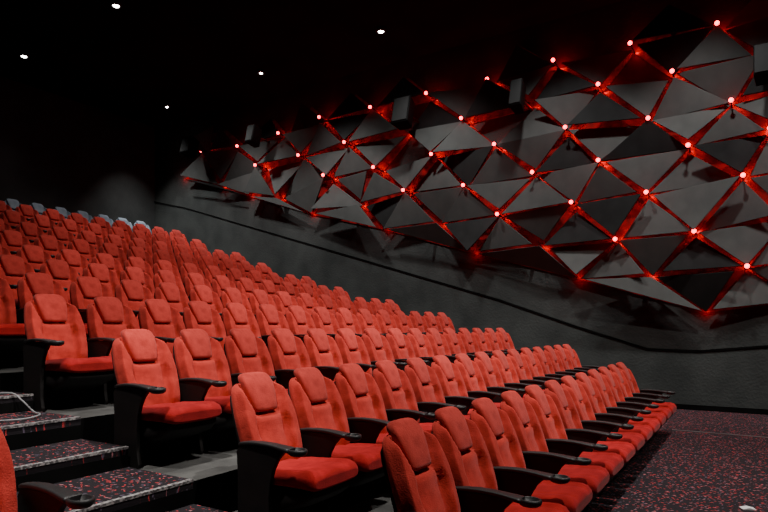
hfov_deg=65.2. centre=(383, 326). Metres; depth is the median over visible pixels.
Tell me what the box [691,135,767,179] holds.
wall panel
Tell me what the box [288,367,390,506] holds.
seat
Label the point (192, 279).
seat
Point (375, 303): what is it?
seat
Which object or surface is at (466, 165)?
wall panel
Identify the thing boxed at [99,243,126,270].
seat
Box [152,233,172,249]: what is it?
seat
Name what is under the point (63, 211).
seat
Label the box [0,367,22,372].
floor
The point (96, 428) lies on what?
trim
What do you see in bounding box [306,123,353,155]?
wall panel
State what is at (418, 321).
seat
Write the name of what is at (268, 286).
seat
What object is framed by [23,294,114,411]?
seat
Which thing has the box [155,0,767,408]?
wall
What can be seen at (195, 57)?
ceiling
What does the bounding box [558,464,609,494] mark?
seat cushion
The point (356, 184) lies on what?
wall panel
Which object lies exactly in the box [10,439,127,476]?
step
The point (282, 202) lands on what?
wall panel
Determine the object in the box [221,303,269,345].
seat
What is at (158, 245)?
seat
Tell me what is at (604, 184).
wall panel
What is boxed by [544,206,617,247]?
wall panel
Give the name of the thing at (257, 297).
seat
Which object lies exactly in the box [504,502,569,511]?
seat cushion
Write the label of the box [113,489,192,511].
trim
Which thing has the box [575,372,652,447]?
seat
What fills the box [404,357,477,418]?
seat
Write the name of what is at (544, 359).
seat
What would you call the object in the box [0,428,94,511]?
seat
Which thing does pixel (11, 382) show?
trim
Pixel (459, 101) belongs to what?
wall panel
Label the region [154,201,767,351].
trim
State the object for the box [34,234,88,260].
seat
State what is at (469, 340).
seat
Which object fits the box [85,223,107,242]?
seat
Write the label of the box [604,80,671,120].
wall panel
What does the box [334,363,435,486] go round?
seat
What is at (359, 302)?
seat
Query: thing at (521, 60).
wall panel
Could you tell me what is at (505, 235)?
wall panel
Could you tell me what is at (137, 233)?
seat
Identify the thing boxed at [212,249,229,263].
seat
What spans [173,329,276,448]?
seat
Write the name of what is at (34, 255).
seat
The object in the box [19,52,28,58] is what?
ceiling light
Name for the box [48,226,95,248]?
seat
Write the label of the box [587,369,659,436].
seat
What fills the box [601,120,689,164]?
wall panel
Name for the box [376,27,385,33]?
ceiling light
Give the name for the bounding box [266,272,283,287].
seat
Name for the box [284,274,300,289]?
seat
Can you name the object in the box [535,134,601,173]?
wall panel
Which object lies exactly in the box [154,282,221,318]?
seat
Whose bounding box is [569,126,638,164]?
wall panel
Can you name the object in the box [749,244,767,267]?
wall panel
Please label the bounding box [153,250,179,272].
seat
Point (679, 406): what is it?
baseboard
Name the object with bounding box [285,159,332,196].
wall panel
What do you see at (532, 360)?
seat
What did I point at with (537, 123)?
wall panel
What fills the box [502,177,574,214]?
wall panel
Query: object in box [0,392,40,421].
loose cable
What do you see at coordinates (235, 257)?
seat
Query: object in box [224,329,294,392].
seat
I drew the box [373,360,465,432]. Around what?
seat
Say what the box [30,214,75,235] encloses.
seat
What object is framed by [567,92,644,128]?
wall panel
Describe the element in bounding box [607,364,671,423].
seat
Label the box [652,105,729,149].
wall panel
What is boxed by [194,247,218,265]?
seat
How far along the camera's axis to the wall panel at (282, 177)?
16.67 m
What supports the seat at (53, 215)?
on the floor
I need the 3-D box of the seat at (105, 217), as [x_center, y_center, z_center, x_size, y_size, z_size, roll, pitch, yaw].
[-7.492,-2.597,16.535,0.801,1.054,0.626,0,0,33]
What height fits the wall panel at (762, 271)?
0.722 m
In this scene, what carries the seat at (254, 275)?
on the floor
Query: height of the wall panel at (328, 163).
0.746 m
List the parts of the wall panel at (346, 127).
panel, backing plate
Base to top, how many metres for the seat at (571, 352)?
1.054 m
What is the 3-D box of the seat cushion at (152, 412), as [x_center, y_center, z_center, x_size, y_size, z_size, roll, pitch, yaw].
[-1.668,0.667,4.770,0.556,0.140,0.540,0,0,32]
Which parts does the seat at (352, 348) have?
backrest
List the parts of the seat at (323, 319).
backrest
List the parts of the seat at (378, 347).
backrest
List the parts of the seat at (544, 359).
backrest, armrest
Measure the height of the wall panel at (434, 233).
0.742 m
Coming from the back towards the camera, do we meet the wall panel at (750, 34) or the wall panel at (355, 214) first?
the wall panel at (355, 214)
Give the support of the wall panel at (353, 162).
attached to the wall at (736, 377)
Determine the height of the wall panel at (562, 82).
0.730 m
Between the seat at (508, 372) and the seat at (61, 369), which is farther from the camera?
the seat at (508, 372)
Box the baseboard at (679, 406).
[675,404,767,414]
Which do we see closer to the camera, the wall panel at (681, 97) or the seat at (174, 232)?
the wall panel at (681, 97)
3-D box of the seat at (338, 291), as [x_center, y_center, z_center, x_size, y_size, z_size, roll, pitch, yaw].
[-0.739,-0.407,13.769,0.801,1.054,0.626,0,0,31]
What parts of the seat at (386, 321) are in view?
backrest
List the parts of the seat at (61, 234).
backrest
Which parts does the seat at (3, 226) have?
backrest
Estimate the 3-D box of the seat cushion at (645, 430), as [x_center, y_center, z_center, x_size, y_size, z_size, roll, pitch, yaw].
[2.715,1.187,6.799,0.556,0.140,0.540,0,0,31]
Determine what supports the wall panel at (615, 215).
attached to the wall at (736, 377)
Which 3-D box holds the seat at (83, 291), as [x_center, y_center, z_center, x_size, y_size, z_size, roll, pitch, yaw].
[-3.346,-0.097,7.269,0.801,1.054,0.626,0,0,32]
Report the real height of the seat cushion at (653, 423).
0.140 m
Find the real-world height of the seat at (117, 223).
1.054 m
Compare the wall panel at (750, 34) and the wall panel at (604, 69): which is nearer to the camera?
the wall panel at (750, 34)
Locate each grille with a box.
[180,136,190,151]
[245,124,253,140]
[391,96,408,121]
[509,78,521,103]
[754,43,767,72]
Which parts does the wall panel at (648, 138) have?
backing plate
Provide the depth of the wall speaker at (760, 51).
9.98 m
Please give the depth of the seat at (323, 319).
9.20 m
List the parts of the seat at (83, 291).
backrest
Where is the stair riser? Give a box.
[5,425,80,449]
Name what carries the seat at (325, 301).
on the floor at (12, 369)
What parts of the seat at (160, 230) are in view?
backrest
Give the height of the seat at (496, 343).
1.054 m
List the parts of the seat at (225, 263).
backrest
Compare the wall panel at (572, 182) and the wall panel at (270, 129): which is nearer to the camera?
the wall panel at (572, 182)
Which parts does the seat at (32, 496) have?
backrest, armrest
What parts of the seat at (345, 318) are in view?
backrest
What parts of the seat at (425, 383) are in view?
backrest, armrest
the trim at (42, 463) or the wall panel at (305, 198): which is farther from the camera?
the wall panel at (305, 198)
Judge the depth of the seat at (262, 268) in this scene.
15.07 m
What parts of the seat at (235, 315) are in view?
backrest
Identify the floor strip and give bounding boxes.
[672,429,767,437]
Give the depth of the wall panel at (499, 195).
13.19 m
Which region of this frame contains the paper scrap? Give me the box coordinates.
[740,506,755,509]
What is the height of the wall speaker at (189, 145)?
0.561 m
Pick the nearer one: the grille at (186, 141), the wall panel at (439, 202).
the wall panel at (439, 202)
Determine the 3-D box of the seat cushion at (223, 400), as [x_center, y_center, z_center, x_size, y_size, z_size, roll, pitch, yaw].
[-1.351,0.667,5.281,0.556,0.140,0.540,0,0,31]
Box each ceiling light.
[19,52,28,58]
[110,0,121,8]
[163,104,170,108]
[257,69,264,74]
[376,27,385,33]
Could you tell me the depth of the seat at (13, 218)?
12.26 m
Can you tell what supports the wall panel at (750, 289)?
attached to the wall at (736, 377)
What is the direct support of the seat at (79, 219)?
on the floor
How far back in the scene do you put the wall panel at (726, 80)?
10.99 m
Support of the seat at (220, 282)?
on the floor
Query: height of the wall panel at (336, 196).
0.887 m
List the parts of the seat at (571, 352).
backrest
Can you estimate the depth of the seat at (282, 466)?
4.02 m
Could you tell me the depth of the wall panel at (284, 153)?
16.57 m
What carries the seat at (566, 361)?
on the floor at (381, 502)
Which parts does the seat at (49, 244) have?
backrest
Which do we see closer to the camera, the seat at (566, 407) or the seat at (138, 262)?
the seat at (566, 407)
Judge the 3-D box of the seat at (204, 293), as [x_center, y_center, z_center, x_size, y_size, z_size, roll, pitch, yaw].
[-2.400,-0.097,8.800,0.801,1.054,0.626,0,0,32]
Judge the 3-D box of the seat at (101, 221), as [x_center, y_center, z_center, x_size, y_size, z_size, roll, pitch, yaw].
[-6.945,-2.277,15.139,0.801,1.054,0.626,0,0,32]
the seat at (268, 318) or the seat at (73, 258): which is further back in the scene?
the seat at (73, 258)
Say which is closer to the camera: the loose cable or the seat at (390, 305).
the loose cable
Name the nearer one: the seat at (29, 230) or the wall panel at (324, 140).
the seat at (29, 230)
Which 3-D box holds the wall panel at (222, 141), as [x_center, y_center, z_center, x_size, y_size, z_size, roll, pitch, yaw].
[-4.684,-5.558,17.794,1.491,0.766,0.449,0,0,32]
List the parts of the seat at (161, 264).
backrest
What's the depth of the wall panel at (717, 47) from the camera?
10.92 m
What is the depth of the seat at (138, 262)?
10.70 m
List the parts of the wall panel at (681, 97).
backing plate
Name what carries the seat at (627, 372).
on the floor at (674, 471)
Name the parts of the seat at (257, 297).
backrest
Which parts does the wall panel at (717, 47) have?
backing plate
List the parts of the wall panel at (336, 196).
panel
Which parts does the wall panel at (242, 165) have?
backing plate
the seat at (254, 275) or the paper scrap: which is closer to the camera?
the paper scrap
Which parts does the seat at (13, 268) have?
backrest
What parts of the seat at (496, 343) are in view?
backrest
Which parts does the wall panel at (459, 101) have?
backing plate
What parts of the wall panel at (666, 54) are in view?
backing plate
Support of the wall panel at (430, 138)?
attached to the wall at (736, 377)
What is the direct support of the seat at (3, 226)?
on the floor
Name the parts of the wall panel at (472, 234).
backing plate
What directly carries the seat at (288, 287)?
on the floor
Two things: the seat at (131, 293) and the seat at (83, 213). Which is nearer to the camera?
the seat at (131, 293)
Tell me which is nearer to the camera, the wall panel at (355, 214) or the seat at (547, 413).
the seat at (547, 413)
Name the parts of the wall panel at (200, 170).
backing plate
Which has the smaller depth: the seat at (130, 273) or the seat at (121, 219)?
the seat at (130, 273)
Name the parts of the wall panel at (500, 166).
backing plate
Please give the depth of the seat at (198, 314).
7.18 m
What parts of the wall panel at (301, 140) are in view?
backing plate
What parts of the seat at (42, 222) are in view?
backrest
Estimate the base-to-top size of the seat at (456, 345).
1.054 m
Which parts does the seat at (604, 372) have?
backrest, armrest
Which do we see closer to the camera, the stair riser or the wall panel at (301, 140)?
the stair riser
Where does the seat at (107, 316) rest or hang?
on the floor at (44, 416)
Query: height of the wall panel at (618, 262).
0.734 m
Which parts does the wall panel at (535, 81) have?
panel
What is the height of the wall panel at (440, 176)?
0.818 m
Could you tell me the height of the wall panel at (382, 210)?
0.843 m
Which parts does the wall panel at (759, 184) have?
panel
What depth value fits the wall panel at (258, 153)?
16.84 m
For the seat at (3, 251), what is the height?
1.054 m
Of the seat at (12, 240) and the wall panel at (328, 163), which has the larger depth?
the wall panel at (328, 163)
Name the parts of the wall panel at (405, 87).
panel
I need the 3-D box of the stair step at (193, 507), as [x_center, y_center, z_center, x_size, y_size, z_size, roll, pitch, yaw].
[-1.402,1.296,3.448,0.612,0.142,1.290,0,0,32]
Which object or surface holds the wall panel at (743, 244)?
attached to the wall at (736, 377)
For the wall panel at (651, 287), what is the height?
0.720 m
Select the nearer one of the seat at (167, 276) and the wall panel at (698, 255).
the seat at (167, 276)
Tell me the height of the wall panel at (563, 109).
0.741 m
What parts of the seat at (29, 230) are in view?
backrest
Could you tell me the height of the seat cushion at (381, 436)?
0.140 m
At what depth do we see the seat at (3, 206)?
13.25 m
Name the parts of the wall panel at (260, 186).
panel, backing plate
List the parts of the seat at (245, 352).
backrest, armrest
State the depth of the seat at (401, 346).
8.52 m
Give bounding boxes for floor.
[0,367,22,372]
[0,391,32,403]
[0,401,113,443]
[17,442,238,511]
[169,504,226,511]
[234,483,393,511]
[582,409,767,511]
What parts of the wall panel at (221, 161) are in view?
backing plate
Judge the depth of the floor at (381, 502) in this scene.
4.67 m
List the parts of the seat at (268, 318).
backrest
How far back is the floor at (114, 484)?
4.25 m
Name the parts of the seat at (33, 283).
backrest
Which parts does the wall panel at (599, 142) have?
backing plate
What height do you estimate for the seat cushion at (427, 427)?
0.140 m
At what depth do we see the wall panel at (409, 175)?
14.47 m
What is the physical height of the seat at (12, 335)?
1.054 m
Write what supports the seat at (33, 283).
on the floor at (12, 369)
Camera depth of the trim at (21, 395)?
5.10 m
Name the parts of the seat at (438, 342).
backrest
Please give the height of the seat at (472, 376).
1.054 m
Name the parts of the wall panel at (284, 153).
panel, backing plate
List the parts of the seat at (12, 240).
backrest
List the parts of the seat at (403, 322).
backrest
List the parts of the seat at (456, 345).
backrest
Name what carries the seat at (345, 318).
on the floor at (44, 416)
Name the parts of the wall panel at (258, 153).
backing plate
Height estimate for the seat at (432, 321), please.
1.054 m
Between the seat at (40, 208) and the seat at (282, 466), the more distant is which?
the seat at (40, 208)
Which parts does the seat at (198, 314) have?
backrest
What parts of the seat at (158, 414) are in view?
armrest, backrest, panel, armrest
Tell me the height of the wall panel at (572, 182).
0.777 m
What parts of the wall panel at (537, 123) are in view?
backing plate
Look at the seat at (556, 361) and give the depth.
10.39 m
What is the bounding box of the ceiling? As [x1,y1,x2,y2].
[0,0,624,126]
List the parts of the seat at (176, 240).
backrest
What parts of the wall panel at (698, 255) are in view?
panel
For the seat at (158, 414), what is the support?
on the floor at (114, 484)
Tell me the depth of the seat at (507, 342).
12.08 m
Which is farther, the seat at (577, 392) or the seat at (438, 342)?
the seat at (438, 342)
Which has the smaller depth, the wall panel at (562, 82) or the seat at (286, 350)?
the seat at (286, 350)
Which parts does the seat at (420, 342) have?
backrest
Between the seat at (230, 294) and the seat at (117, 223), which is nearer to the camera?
the seat at (230, 294)
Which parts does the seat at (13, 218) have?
backrest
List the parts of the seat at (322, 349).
backrest, armrest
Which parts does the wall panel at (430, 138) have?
backing plate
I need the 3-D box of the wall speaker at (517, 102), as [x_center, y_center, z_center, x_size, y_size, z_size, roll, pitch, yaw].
[2.943,-4.750,12.645,0.257,0.658,1.195,0,0,32]
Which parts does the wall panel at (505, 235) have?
panel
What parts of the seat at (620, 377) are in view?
backrest, armrest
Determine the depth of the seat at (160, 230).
16.78 m
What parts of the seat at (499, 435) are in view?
backrest, armrest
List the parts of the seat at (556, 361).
backrest, armrest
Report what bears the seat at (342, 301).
on the floor at (12, 369)
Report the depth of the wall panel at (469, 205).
13.60 m
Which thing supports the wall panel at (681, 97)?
attached to the wall at (736, 377)
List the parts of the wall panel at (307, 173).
backing plate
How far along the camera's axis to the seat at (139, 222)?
17.72 m
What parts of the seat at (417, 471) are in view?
backrest, armrest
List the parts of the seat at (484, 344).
backrest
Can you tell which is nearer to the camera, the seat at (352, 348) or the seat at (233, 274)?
the seat at (352, 348)
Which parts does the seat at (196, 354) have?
backrest, panel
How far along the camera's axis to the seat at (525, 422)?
4.89 m
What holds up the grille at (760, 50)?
attached to the wall speaker at (760, 51)
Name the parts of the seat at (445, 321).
backrest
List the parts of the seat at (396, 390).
backrest, armrest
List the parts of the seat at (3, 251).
backrest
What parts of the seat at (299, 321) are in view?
backrest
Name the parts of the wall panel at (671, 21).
backing plate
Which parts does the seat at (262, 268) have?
backrest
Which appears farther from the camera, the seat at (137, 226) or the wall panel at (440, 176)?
the seat at (137, 226)
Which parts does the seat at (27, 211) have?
backrest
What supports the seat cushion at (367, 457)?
on the seat at (317, 402)
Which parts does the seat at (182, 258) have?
backrest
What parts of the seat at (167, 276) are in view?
backrest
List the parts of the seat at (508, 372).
backrest, armrest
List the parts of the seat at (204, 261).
backrest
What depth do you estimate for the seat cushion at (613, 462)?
5.14 m
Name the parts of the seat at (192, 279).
backrest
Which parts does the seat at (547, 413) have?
backrest, armrest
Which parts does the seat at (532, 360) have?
backrest, armrest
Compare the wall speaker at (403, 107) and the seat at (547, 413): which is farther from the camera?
the wall speaker at (403, 107)
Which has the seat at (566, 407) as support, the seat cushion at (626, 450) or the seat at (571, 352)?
the seat cushion at (626, 450)
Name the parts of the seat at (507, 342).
backrest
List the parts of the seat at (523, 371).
backrest, armrest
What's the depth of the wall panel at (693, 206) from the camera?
11.10 m
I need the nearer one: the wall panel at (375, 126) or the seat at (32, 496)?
the seat at (32, 496)
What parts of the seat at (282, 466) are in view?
backrest, armrest, panel, armrest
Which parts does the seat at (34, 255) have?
backrest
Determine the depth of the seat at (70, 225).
13.32 m
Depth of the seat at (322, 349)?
6.97 m
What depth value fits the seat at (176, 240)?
15.83 m
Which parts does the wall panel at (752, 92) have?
panel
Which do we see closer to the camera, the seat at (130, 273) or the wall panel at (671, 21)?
the seat at (130, 273)
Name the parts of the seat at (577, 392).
backrest, armrest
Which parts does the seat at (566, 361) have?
backrest, armrest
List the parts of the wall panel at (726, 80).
backing plate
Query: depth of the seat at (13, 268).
7.69 m
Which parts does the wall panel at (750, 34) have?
backing plate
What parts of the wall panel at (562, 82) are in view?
backing plate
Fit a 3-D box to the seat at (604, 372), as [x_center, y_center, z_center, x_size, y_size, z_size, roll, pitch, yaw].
[3.264,1.063,7.920,0.801,1.054,0.626,0,0,31]
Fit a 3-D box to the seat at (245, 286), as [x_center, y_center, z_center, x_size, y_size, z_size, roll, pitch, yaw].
[-2.316,-0.407,11.218,0.801,1.054,0.626,0,0,32]
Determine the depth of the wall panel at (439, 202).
14.09 m
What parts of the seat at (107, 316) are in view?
panel, backrest, armrest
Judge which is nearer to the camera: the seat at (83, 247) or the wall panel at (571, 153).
the seat at (83, 247)
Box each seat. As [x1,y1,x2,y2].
[0,200,30,220]
[0,210,46,232]
[0,218,33,242]
[0,230,54,257]
[0,244,39,272]
[0,255,67,323]
[0,277,26,367]
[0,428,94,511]
[4,198,20,210]
[15,204,57,224]
[15,222,66,245]
[16,245,79,274]
[17,272,88,342]
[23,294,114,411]
[30,203,46,214]
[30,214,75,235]
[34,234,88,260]
[40,259,78,303]
[42,209,82,227]
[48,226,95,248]
[54,207,70,218]
[56,249,88,275]
[58,219,101,238]
[67,213,88,229]
[68,239,96,262]
[69,276,139,328]
[77,211,92,222]
[77,230,102,252]
[82,263,119,296]
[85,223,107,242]
[86,296,175,401]
[90,216,111,233]
[92,253,122,283]
[97,214,112,227]
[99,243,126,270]
[104,234,128,257]
[108,226,130,246]
[111,329,226,468]
[112,220,131,238]
[115,279,182,323]
[118,218,132,231]
[120,267,154,297]
[124,256,153,283]
[127,246,153,270]
[129,238,152,259]
[131,230,152,248]
[132,223,151,240]
[134,221,151,233]
[138,299,222,361]
[152,227,171,244]
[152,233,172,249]
[152,241,174,257]
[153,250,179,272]
[153,260,183,284]
[153,270,189,300]
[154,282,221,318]
[169,230,189,245]
[171,236,193,254]
[173,244,193,259]
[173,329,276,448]
[176,253,203,273]
[180,263,204,282]
[183,301,260,350]
[184,273,219,297]
[189,285,222,316]
[190,239,207,252]
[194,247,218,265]
[198,255,225,274]
[204,265,225,283]
[211,275,235,296]
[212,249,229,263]
[219,258,246,276]
[220,287,254,315]
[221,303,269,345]
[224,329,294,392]
[226,268,246,285]
[230,252,245,265]
[230,372,361,511]
[236,277,258,297]
[237,260,254,275]
[247,270,265,286]
[248,289,284,315]
[255,263,283,279]
[255,304,305,340]
[259,280,279,299]
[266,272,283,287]
[267,328,338,380]
[274,291,298,314]
[279,282,299,299]
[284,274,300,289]
[285,305,335,339]
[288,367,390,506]
[296,293,318,314]
[299,283,318,300]
[300,276,317,289]
[303,328,375,381]
[311,307,362,336]
[316,285,335,300]
[317,294,338,315]
[333,287,350,300]
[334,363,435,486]
[335,308,385,337]
[335,328,406,375]
[336,296,356,314]
[354,297,373,314]
[356,309,406,334]
[362,328,428,370]
[370,298,388,316]
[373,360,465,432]
[375,309,425,334]
[380,418,541,511]
[384,299,399,315]
[386,328,433,366]
[393,310,440,333]
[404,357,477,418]
[407,328,455,362]
[409,311,442,334]
[423,312,457,333]
[426,328,474,363]
[431,355,500,414]
[431,406,569,511]
[437,312,471,332]
[443,328,492,360]
[454,353,525,407]
[458,328,507,357]
[469,398,592,511]
[472,328,519,356]
[474,352,541,399]
[484,328,520,353]
[491,350,545,397]
[496,328,532,350]
[500,390,609,501]
[507,349,561,391]
[520,348,575,384]
[524,385,623,483]
[533,347,585,384]
[544,346,587,380]
[544,380,635,469]
[553,345,597,375]
[561,376,644,455]
[562,344,607,368]
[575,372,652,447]
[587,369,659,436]
[598,367,665,430]
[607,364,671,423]
[616,362,676,416]
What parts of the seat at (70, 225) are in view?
backrest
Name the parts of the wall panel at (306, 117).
backing plate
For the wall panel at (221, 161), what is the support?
attached to the wall at (736, 377)
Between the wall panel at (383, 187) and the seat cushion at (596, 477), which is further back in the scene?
the wall panel at (383, 187)
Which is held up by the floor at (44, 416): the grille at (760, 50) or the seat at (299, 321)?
the seat at (299, 321)
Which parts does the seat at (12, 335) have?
backrest, panel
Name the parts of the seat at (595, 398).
backrest, armrest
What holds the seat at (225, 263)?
on the floor
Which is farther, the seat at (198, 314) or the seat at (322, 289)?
the seat at (322, 289)
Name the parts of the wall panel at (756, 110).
panel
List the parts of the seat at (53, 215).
backrest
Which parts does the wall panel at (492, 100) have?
backing plate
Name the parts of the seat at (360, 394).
backrest, panel, armrest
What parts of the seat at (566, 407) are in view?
backrest, armrest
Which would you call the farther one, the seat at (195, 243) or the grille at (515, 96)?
the seat at (195, 243)
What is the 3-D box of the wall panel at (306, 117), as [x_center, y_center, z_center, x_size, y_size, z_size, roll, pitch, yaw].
[-2.140,-5.643,16.211,1.407,0.719,0.467,0,0,32]
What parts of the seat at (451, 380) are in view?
backrest, armrest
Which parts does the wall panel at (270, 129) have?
backing plate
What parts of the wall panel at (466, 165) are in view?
backing plate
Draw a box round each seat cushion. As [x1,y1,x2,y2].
[0,324,25,335]
[14,299,18,308]
[44,356,113,372]
[141,401,221,423]
[204,395,231,413]
[273,457,357,491]
[331,443,382,471]
[376,432,387,443]
[419,423,432,432]
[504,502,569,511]
[532,480,592,511]
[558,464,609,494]
[575,452,623,476]
[593,441,635,462]
[606,432,644,450]
[618,424,652,441]
[628,418,659,432]
[637,412,665,425]
[644,407,671,419]
[652,402,676,413]
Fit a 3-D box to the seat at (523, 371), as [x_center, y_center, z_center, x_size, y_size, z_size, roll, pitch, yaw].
[2.222,0.853,8.764,0.801,1.054,0.626,0,0,32]
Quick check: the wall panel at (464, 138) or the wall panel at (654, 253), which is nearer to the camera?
the wall panel at (654, 253)
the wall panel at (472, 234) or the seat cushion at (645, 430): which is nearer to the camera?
the seat cushion at (645, 430)
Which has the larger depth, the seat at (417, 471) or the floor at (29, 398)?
the floor at (29, 398)
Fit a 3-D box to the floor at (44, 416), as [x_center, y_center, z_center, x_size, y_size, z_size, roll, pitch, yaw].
[-2.962,1.159,5.300,1.328,0.862,19.900,0,0,32]
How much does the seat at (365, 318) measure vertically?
1.054 m
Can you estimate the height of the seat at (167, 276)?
1.054 m
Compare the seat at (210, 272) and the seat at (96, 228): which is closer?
the seat at (210, 272)
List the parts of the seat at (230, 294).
backrest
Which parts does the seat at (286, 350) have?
backrest, armrest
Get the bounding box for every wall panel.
[181,154,223,186]
[182,178,247,195]
[202,149,246,181]
[210,129,243,150]
[218,169,266,196]
[224,152,265,181]
[239,138,281,167]
[242,119,285,144]
[244,166,283,198]
[251,196,312,214]
[257,138,307,168]
[267,160,308,197]
[282,123,329,156]
[284,177,333,214]
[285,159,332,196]
[291,103,328,131]
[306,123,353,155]
[306,147,354,178]
[311,179,364,214]
[316,204,387,230]
[327,113,379,144]
[328,93,378,118]
[333,147,381,178]
[335,171,382,205]
[348,109,411,144]
[354,136,411,170]
[361,172,410,205]
[366,194,412,230]
[378,77,434,112]
[383,192,444,230]
[384,156,439,192]
[386,223,475,253]
[407,121,461,157]
[411,100,468,130]
[413,159,468,192]
[413,187,470,223]
[427,87,480,122]
[433,121,500,157]
[440,146,500,184]
[442,187,503,223]
[444,216,503,253]
[465,79,536,123]
[467,177,538,215]
[471,148,536,184]
[477,218,546,253]
[478,246,580,279]
[497,45,557,84]
[497,130,570,174]
[498,107,569,143]
[499,65,555,106]
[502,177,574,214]
[504,203,575,246]
[535,68,601,106]
[535,90,602,129]
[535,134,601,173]
[537,162,602,203]
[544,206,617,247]
[548,242,618,278]
[560,50,633,90]
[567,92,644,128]
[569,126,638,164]
[576,194,648,239]
[578,165,648,203]
[581,243,652,279]
[584,277,704,311]
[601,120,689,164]
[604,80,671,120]
[604,149,689,195]
[619,235,694,276]
[621,197,694,239]
[633,5,712,52]
[635,26,712,78]
[649,152,742,196]
[651,176,741,233]
[652,77,729,123]
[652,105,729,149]
[654,235,744,276]
[655,268,746,311]
[677,25,752,78]
[677,55,753,107]
[691,107,767,150]
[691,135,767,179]
[697,181,767,233]
[697,222,767,265]
[707,269,767,312]
[725,16,767,53]
[733,77,767,107]
[734,96,767,133]
[744,139,767,180]
[744,175,767,200]
[748,266,767,280]
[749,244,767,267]
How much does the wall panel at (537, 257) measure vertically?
0.720 m
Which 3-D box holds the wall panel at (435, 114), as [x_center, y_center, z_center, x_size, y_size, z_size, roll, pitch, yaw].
[1.264,-5.067,14.187,1.531,0.749,0.329,0,0,32]
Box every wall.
[0,76,154,231]
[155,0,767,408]
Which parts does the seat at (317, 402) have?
backrest, panel, armrest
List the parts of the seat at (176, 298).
backrest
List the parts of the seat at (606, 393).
backrest, armrest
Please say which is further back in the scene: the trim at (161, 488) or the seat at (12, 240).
the seat at (12, 240)
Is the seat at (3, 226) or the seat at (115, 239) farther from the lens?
the seat at (115, 239)
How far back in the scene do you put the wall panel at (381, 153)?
14.92 m
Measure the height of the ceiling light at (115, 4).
0.084 m
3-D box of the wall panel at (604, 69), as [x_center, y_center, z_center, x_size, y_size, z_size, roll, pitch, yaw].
[4.298,-5.173,12.282,1.492,0.687,0.378,0,0,32]
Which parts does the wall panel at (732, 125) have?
backing plate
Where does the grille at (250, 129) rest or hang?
attached to the wall speaker at (253, 138)
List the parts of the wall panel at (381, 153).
backing plate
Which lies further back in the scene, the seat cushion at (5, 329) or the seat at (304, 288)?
the seat at (304, 288)
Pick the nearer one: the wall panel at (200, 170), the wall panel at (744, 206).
the wall panel at (744, 206)
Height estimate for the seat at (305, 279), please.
1.054 m
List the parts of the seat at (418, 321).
backrest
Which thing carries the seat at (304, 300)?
on the floor at (12, 369)
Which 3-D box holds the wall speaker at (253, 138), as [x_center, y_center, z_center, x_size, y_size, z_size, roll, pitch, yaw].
[-3.327,-5.162,16.528,0.257,0.561,1.183,0,0,32]
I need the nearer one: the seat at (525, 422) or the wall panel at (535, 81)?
the seat at (525, 422)
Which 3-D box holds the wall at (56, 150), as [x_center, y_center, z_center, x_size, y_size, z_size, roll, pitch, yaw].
[-12.929,-2.410,11.463,0.250,8.600,19.900,0,0,32]
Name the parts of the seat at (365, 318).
backrest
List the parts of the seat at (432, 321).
backrest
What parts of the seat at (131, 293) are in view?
backrest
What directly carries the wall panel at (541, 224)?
attached to the wall at (736, 377)
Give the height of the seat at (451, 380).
1.054 m
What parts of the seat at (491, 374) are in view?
backrest, armrest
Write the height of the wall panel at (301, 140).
0.882 m
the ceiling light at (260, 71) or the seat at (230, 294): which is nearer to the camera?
the seat at (230, 294)
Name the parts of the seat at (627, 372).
backrest, armrest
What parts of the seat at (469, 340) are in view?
backrest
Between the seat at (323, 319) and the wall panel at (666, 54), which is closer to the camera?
the seat at (323, 319)
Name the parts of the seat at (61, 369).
armrest, backrest, panel, armrest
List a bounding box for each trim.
[0,372,22,392]
[0,393,33,398]
[0,400,33,413]
[0,416,80,429]
[14,446,128,470]
[15,454,127,491]
[67,479,193,511]
[81,414,113,443]
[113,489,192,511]
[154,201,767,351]
[193,469,237,511]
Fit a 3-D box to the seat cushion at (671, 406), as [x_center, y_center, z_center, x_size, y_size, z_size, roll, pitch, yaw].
[3.976,1.187,8.839,0.556,0.140,0.540,0,0,32]
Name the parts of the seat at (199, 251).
backrest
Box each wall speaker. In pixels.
[180,136,203,157]
[245,124,277,147]
[391,95,419,129]
[508,78,534,113]
[753,42,767,85]
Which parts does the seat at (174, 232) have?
backrest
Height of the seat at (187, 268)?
1.054 m
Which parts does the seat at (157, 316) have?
backrest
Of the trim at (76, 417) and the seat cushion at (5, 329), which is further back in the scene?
the seat cushion at (5, 329)
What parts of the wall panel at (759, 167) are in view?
panel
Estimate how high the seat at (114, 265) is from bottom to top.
1.054 m
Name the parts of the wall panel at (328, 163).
backing plate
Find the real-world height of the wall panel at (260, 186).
0.940 m
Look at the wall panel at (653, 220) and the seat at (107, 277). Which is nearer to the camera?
the seat at (107, 277)
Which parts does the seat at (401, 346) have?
backrest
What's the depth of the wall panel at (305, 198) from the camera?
16.17 m
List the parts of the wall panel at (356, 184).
panel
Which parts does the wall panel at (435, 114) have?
backing plate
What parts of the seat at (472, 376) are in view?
backrest, armrest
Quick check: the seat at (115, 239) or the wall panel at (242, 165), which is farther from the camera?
the wall panel at (242, 165)
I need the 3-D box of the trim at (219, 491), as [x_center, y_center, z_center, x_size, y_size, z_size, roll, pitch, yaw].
[1.076,1.224,8.047,0.006,0.309,9.138,0,0,32]
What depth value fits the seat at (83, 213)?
16.17 m
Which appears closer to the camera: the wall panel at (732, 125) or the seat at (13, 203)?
the wall panel at (732, 125)
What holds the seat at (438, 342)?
on the floor at (114, 484)
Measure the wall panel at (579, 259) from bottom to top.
0.731 m
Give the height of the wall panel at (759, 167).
0.762 m
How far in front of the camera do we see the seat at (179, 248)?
14.42 m
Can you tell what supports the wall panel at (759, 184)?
attached to the wall at (736, 377)

